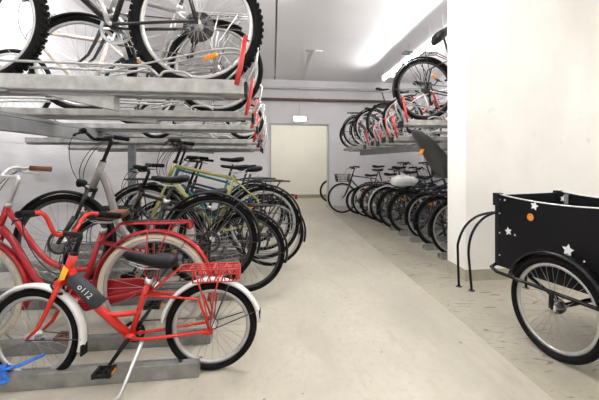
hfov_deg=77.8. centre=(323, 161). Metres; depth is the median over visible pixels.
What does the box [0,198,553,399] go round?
floor
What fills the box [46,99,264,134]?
tray
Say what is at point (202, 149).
tray
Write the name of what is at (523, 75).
wall pier
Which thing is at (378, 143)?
tray
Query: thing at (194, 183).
bicycle
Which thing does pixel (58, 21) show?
bicycle
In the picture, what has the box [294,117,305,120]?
diffuser
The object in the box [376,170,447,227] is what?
bicycle
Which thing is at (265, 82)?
trim
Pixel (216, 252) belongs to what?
rail
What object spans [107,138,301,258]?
bicycle
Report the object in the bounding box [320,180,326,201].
bicycle
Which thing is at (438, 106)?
bicycle
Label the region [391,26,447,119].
bicycle
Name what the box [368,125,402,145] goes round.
tray
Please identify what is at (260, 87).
conduit
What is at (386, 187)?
bicycle
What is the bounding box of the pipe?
[225,97,406,102]
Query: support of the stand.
on the floor at (488, 311)
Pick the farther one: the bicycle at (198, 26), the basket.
the basket
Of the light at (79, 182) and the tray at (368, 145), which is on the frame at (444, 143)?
the tray at (368, 145)
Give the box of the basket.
[334,174,350,181]
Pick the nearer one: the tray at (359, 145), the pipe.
the tray at (359, 145)
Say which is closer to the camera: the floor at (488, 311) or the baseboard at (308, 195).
the floor at (488, 311)
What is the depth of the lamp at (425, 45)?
6.03 m
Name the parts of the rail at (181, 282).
support leg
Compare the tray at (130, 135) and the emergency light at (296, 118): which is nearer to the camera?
the tray at (130, 135)
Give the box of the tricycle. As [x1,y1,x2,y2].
[489,190,598,364]
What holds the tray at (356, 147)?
on the frame at (444, 143)
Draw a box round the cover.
[390,174,417,186]
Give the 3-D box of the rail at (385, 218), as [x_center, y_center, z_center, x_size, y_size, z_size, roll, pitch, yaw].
[1.978,0.997,7.438,1.950,0.346,0.127,0,0,-8]
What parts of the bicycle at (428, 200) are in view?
frame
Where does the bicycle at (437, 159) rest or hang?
on the rail at (442, 255)
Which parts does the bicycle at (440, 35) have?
frame, seat post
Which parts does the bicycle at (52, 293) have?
brake lever, stem, brake lever, frame, saddle rail, seat post, chain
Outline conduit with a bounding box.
[259,87,415,92]
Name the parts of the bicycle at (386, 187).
frame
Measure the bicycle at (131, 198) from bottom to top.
1.144 m
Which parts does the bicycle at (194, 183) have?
stem, frame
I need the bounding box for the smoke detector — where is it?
[306,49,322,52]
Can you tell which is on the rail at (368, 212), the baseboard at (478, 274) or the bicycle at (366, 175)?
the bicycle at (366, 175)
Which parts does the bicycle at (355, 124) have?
frame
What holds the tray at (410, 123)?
on the frame at (444, 143)
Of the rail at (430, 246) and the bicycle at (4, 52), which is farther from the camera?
the rail at (430, 246)
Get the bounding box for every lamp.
[381,60,404,80]
[403,25,431,64]
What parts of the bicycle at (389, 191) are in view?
frame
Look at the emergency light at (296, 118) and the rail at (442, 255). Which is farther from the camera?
the emergency light at (296, 118)
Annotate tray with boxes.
[0,78,262,124]
[25,116,265,147]
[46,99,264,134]
[47,116,265,141]
[67,128,266,152]
[98,131,267,153]
[344,140,419,151]
[353,137,447,150]
[358,134,371,146]
[361,130,406,148]
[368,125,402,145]
[373,124,415,146]
[379,118,447,142]
[386,116,447,142]
[394,97,447,127]
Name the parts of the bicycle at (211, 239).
stem, seat post, saddle rail, frame, chain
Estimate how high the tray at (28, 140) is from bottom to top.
0.354 m
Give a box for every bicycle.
[0,0,174,123]
[0,0,263,79]
[0,165,212,341]
[0,209,261,399]
[11,128,260,285]
[29,0,262,110]
[63,163,287,291]
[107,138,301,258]
[124,146,285,241]
[129,155,305,265]
[139,99,263,138]
[149,159,292,250]
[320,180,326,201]
[328,166,396,212]
[339,108,407,147]
[342,103,416,145]
[346,169,417,213]
[349,96,430,143]
[351,162,429,216]
[353,87,441,143]
[359,167,442,219]
[366,79,446,140]
[368,162,444,223]
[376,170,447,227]
[382,79,447,135]
[387,175,447,231]
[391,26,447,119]
[404,179,447,235]
[412,130,447,251]
[413,191,447,243]
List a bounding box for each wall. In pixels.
[0,0,166,282]
[167,86,423,207]
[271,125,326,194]
[424,74,447,205]
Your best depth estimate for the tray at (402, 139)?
4.62 m
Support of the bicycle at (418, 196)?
on the rail at (414, 239)
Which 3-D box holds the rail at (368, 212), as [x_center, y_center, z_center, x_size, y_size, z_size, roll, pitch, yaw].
[1.857,0.997,8.310,1.950,0.346,0.127,0,0,-8]
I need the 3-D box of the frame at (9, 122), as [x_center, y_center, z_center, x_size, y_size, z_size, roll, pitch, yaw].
[-2.063,0.435,3.249,0.070,1.470,5.000,0,0,-8]
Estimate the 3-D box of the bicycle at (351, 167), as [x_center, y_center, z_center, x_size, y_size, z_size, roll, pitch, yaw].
[0.953,0.629,8.555,1.714,1.081,0.612,0,0,7]
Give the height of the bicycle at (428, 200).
1.156 m
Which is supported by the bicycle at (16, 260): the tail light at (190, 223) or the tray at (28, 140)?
the tail light at (190, 223)
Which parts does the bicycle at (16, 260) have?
stem, brake lever, frame, saddle rail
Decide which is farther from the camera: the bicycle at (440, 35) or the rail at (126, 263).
the bicycle at (440, 35)
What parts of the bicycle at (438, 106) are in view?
frame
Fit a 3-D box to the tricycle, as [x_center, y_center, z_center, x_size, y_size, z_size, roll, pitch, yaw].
[1.977,0.640,1.762,0.938,1.060,2.312,0,0,-22]
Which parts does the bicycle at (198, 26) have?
frame, chain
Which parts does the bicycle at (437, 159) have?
child seat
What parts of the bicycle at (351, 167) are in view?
frame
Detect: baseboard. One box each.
[288,194,326,197]
[447,260,534,280]
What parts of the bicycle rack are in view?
guide rod, slide rail, lever, lever arm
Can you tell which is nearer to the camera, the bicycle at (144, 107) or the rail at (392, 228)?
the bicycle at (144, 107)
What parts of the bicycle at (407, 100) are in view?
frame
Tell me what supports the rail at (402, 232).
on the floor at (488, 311)
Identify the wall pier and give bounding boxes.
[448,0,598,269]
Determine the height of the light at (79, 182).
0.088 m
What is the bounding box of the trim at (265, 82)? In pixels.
[240,78,420,90]
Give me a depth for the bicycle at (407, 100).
5.16 m
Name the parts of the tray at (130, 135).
slide rail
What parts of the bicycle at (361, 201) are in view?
frame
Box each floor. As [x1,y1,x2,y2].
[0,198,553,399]
[326,205,598,399]
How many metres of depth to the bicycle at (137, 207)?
3.13 m
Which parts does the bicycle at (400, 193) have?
frame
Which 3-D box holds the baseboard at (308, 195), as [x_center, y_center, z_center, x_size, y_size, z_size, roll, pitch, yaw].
[-0.650,1.115,12.039,4.800,0.110,0.020,0,0,-8]
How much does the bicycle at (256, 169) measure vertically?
1.176 m
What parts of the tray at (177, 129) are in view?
guide rod, slide rail, lever, lever arm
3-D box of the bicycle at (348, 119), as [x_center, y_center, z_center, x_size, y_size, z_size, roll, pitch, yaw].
[1.275,-0.848,8.221,1.798,1.036,0.630,0,0,-8]
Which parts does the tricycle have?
panel, panel, panel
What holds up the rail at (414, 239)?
on the floor at (488, 311)
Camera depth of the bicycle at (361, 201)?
7.29 m
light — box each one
[76,179,87,187]
[187,220,193,229]
[293,90,306,121]
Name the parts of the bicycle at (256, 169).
stem, frame, seat post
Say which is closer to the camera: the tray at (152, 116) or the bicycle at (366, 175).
the tray at (152, 116)
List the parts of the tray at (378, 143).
lever arm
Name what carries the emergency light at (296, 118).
attached to the wall at (334, 114)
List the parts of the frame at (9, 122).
post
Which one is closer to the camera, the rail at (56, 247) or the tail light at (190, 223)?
the tail light at (190, 223)
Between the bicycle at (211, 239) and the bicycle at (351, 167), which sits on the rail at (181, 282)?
the bicycle at (211, 239)
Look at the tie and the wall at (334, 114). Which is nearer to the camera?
the tie
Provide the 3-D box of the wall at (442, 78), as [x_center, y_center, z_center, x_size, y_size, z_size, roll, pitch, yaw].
[3.692,-0.480,3.790,0.150,3.300,12.900,0,0,-8]
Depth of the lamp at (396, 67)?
7.56 m
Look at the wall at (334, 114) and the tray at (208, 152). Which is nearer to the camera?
the tray at (208, 152)
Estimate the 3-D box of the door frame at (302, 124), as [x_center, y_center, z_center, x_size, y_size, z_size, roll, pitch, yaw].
[-0.650,0.080,9.803,1.550,2.180,0.240,0,0,-8]
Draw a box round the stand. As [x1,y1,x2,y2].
[456,211,529,291]
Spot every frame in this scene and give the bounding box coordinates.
[0,111,141,214]
[270,123,328,205]
[360,140,447,154]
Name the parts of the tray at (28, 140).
slide rail, guide rod, lever, lever arm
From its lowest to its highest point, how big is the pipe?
0.108 m
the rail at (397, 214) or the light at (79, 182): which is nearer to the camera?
the light at (79, 182)
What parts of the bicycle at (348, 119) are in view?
frame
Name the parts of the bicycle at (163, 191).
stem, frame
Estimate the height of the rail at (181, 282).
0.551 m
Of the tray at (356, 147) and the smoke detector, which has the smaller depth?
the smoke detector
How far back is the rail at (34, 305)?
3.02 m
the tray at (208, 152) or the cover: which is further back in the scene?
the cover
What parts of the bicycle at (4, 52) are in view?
frame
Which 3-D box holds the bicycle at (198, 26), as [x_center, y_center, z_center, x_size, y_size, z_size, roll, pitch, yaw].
[-1.276,-0.957,2.014,1.850,1.103,0.629,-1,0,-8]
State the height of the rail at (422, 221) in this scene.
0.346 m
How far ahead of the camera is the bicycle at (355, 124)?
7.16 m
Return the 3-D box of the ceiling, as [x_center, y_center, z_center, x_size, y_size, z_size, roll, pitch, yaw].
[0.289,-2.230,3.321,6.720,0.200,13.300,0,0,-8]
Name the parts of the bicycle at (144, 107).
frame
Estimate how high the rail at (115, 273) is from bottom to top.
0.346 m
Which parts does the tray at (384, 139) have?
lever arm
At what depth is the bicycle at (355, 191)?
7.72 m
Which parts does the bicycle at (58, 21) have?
frame, chain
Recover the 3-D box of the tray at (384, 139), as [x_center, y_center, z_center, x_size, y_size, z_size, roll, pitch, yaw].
[1.996,-0.427,5.283,2.502,0.364,0.168,0,0,-8]
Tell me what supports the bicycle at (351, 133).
on the tray at (356, 147)
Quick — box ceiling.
[72,0,447,83]
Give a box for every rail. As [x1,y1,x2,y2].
[0,230,239,272]
[0,263,233,310]
[0,273,231,320]
[0,328,212,356]
[0,356,202,392]
[37,244,244,280]
[47,226,244,264]
[79,231,238,258]
[366,211,445,213]
[370,201,445,216]
[374,216,445,221]
[381,215,446,225]
[389,224,447,230]
[398,229,447,235]
[409,235,447,242]
[422,243,447,250]
[437,252,447,259]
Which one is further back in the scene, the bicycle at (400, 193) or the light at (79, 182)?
the bicycle at (400, 193)
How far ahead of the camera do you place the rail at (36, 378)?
1.95 m
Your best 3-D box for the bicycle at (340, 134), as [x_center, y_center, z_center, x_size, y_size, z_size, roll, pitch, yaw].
[1.221,-0.818,8.718,1.740,1.036,0.630,0,0,-8]
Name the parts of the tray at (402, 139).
lever arm, lever, slide rail, guide rod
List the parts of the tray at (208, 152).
slide rail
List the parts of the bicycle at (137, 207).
brake lever, stem, frame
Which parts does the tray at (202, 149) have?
slide rail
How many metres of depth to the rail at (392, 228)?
6.34 m
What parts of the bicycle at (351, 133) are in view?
frame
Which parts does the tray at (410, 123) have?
lever arm, lever, slide rail, guide rod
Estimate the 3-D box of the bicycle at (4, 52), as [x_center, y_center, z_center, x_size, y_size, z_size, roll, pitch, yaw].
[-2.242,-0.868,3.375,1.760,1.076,0.630,0,0,-8]
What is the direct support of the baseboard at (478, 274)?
attached to the wall pier
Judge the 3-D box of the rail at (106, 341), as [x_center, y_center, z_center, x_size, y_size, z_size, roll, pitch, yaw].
[-1.731,0.997,2.304,2.000,0.346,0.127,0,0,-8]
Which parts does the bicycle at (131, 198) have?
stem, frame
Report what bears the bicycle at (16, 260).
on the rail at (106, 341)
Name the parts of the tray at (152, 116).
guide rod, slide rail, lever, lever arm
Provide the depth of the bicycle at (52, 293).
2.00 m
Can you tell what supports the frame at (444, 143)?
on the floor at (488, 311)
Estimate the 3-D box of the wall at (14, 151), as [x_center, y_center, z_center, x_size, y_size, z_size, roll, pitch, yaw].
[-3.114,-0.480,2.852,0.150,3.300,12.900,0,0,-8]
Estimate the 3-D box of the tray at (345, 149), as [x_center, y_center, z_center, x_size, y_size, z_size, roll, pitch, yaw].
[1.612,-0.361,8.772,2.310,0.291,0.150,0,0,-8]
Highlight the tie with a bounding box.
[0,353,44,384]
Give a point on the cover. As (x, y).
(401, 180)

